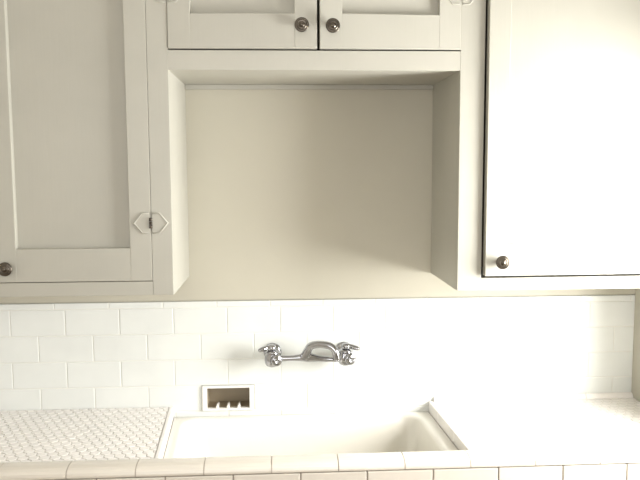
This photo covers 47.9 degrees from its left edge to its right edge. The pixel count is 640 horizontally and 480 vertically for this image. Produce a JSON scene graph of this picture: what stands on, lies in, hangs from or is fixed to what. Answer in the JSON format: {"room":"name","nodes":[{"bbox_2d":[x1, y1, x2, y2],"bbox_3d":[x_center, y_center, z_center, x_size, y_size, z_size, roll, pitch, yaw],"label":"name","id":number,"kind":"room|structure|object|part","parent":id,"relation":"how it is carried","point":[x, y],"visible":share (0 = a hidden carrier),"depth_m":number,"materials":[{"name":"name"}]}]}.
{"room":"kitchen","nodes":[
{"label":"kitchen","id":0,"kind":"room"},
{"bbox_2d":[0,89,635,408],"bbox_3d":[-0.321,0.129,2.116,2.507,2.500,0.120,-1,6,-3],"label":"wall","id":1,"kind":"structure","parent":0,"point":[293,194],"depth_m":2.05,"materials":[{"name":"paint"}]},
{"bbox_2d":[0,0,188,296],"bbox_3d":[-0.786,-0.432,1.805,0.845,1.117,0.335,-1,6,-3],"label":"upper cabinet","id":2,"kind":"object","parent":1,"relation":"attached to","point":[94,189],"visible":1,"depth_m":1.71,"materials":[{"name":"paint"}]},
{"bbox_3d":[-0.743,0.069,1.701,0.034,0.034,0.026,-1,6,-3],"label":"knob","id":3,"kind":"part","parent":2,"relation":"part of","materials":[{"name":"grey metal"}]},
{"bbox_3d":[-0.592,-0.412,1.694,0.276,0.876,0.004,-1,6,-3],"label":"panel","id":4,"kind":"part","parent":2,"relation":"part of","materials":[{"name":"paint"}]},
{"bbox_2d":[202,384,254,410],"bbox_3d":[-0.268,0.455,2.121,0.150,0.074,0.073,-1,6,-3],"label":"soap dish","id":5,"kind":"object","parent":1,"relation":"attached to","point":[214,397],"visible":0.98,"depth_m":2.12,"materials":[{"name":"white ceramic"}]},
{"bbox_2d":[156,0,473,89],"bbox_3d":[-0.018,-0.700,1.815,0.777,0.594,0.350,-1,6,-3],"label":"upper cabinet","id":6,"kind":"object","parent":1,"relation":"attached to","point":[213,44],"visible":1,"depth_m":1.70,"materials":[{"name":"paint"}]},
{"bbox_3d":[-0.183,-0.688,1.674,0.349,0.478,0.021,0,6,-1],"label":"door","id":7,"kind":"part","parent":6,"relation":"part of","materials":[{"name":"paint"}]},
{"bbox_3d":[-0.183,-0.689,1.682,0.251,0.326,0.004,0,6,-1],"label":"panel","id":8,"kind":"part","parent":6,"relation":"part of","materials":[{"name":"paint"}]},
{"bbox_3d":[-0.042,-0.499,1.673,0.034,0.034,0.026,0,6,-1],"label":"knob","id":9,"kind":"part","parent":6,"relation":"part of","materials":[{"name":"grey metal"}]},
{"bbox_3d":[-0.010,-0.427,1.718,0.694,0.045,0.020,-1,6,-3],"label":"rail","id":10,"kind":"part","parent":6,"relation":"part of","materials":[{"name":"paint"}]},
{"bbox_3d":[0.029,-0.498,1.675,0.034,0.034,0.026,-1,6,-6],"label":"knob","id":11,"kind":"part","parent":6,"relation":"part of","materials":[{"name":"grey metal"}]},
{"bbox_3d":[-0.028,-0.723,1.981,0.654,0.545,0.011,-1,6,-3],"label":"panel","id":12,"kind":"part","parent":6,"relation":"part of","materials":[{"name":"beige wood"}]},
{"bbox_3d":[0.166,-0.692,1.693,0.339,0.478,0.021,-1,6,-6],"label":"door","id":13,"kind":"part","parent":6,"relation":"part of","materials":[{"name":"paint"}]},
{"bbox_3d":[0.166,-0.692,1.700,0.241,0.326,0.004,-1,6,-6],"label":"panel","id":14,"kind":"part","parent":6,"relation":"part of","materials":[{"name":"beige wood"}]},
{"bbox_2d":[0,295,634,419],"bbox_3d":[-0.317,0.373,2.083,2.506,0.398,0.007,-1,6,-3],"label":"tile backsplash","id":15,"kind":"structure","parent":1,"relation":"attached to","point":[412,352],"depth_m":2.09,"materials":[{"name":"tile"}]},
{"bbox_2d":[258,341,359,366],"bbox_3d":[-0.031,0.318,2.038,0.286,0.077,0.104,-1,6,-3],"label":"faucet","id":16,"kind":"object","parent":15,"relation":"attached to","point":[342,353],"visible":1,"depth_m":2.02,"materials":[{"name":"silver metal"}]},
{"bbox_3d":[-0.149,0.304,2.022,0.054,0.019,0.027,-3,6,-26],"label":"lever handle","id":17,"kind":"part","parent":16,"relation":"part of","materials":[{"name":"silver metal"}]},
{"bbox_3d":[0.000,0.310,2.015,0.119,0.057,0.029,2,6,20],"label":"spout","id":18,"kind":"part","parent":16,"relation":"part of","materials":[{"name":"silver metal"}]},
{"bbox_3d":[0.087,0.301,2.035,0.054,0.019,0.027,2,6,19],"label":"lever handle","id":19,"kind":"part","parent":16,"relation":"part of","materials":[{"name":"silver metal"}]},
{"bbox_2d":[431,0,639,290],"bbox_3d":[0.634,-0.446,1.877,0.612,1.117,0.349,-1,6,-3],"label":"upper cabinet","id":20,"kind":"object","parent":1,"relation":"attached to","point":[536,133],"visible":1,"depth_m":1.76,"materials":[{"name":"paint"}]},
{"bbox_3d":[0.625,-0.463,2.045,0.575,1.081,0.011,-1,6,-3],"label":"panel","id":21,"kind":"part","parent":20,"relation":"part of","materials":[{"name":"white wood"}]},
{"bbox_3d":[0.444,0.054,1.753,0.034,0.034,0.026,-1,6,-4],"label":"knob","id":22,"kind":"part","parent":20,"relation":"part of","materials":[{"name":"grey metal"}]},
{"bbox_3d":[0.628,-0.424,1.747,0.356,0.873,0.013,-1,6,-4],"label":"panel","id":23,"kind":"part","parent":20,"relation":"part of","materials":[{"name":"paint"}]},
{"bbox_2d":[0,392,639,479],"bbox_3d":[-0.300,0.944,1.899,2.504,0.921,0.473,-1,6,-3],"label":"countertop","id":24,"kind":"structure","parent":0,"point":[572,436],"depth_m":1.77,"materials":[{"name":"tile"}]},
{"bbox_2d":[164,411,457,457],"bbox_3d":[-0.027,0.629,1.907,0.767,0.202,0.424,-1,6,-3],"label":"sink","id":25,"kind":"object","parent":24,"relation":"in","point":[413,431],"visible":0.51,"depth_m":2.08,"materials":[{"name":"ceramic"}]},
{"bbox_2d":[631,288,639,401],"bbox_3d":[1.105,0.293,0.402,0.145,2.500,3.720,-1,6,-3],"label":"wall","id":26,"kind":"structure","parent":0,"point":[635,390],"depth_m":2.13,"materials":[{"name":"paint"}]}
]}

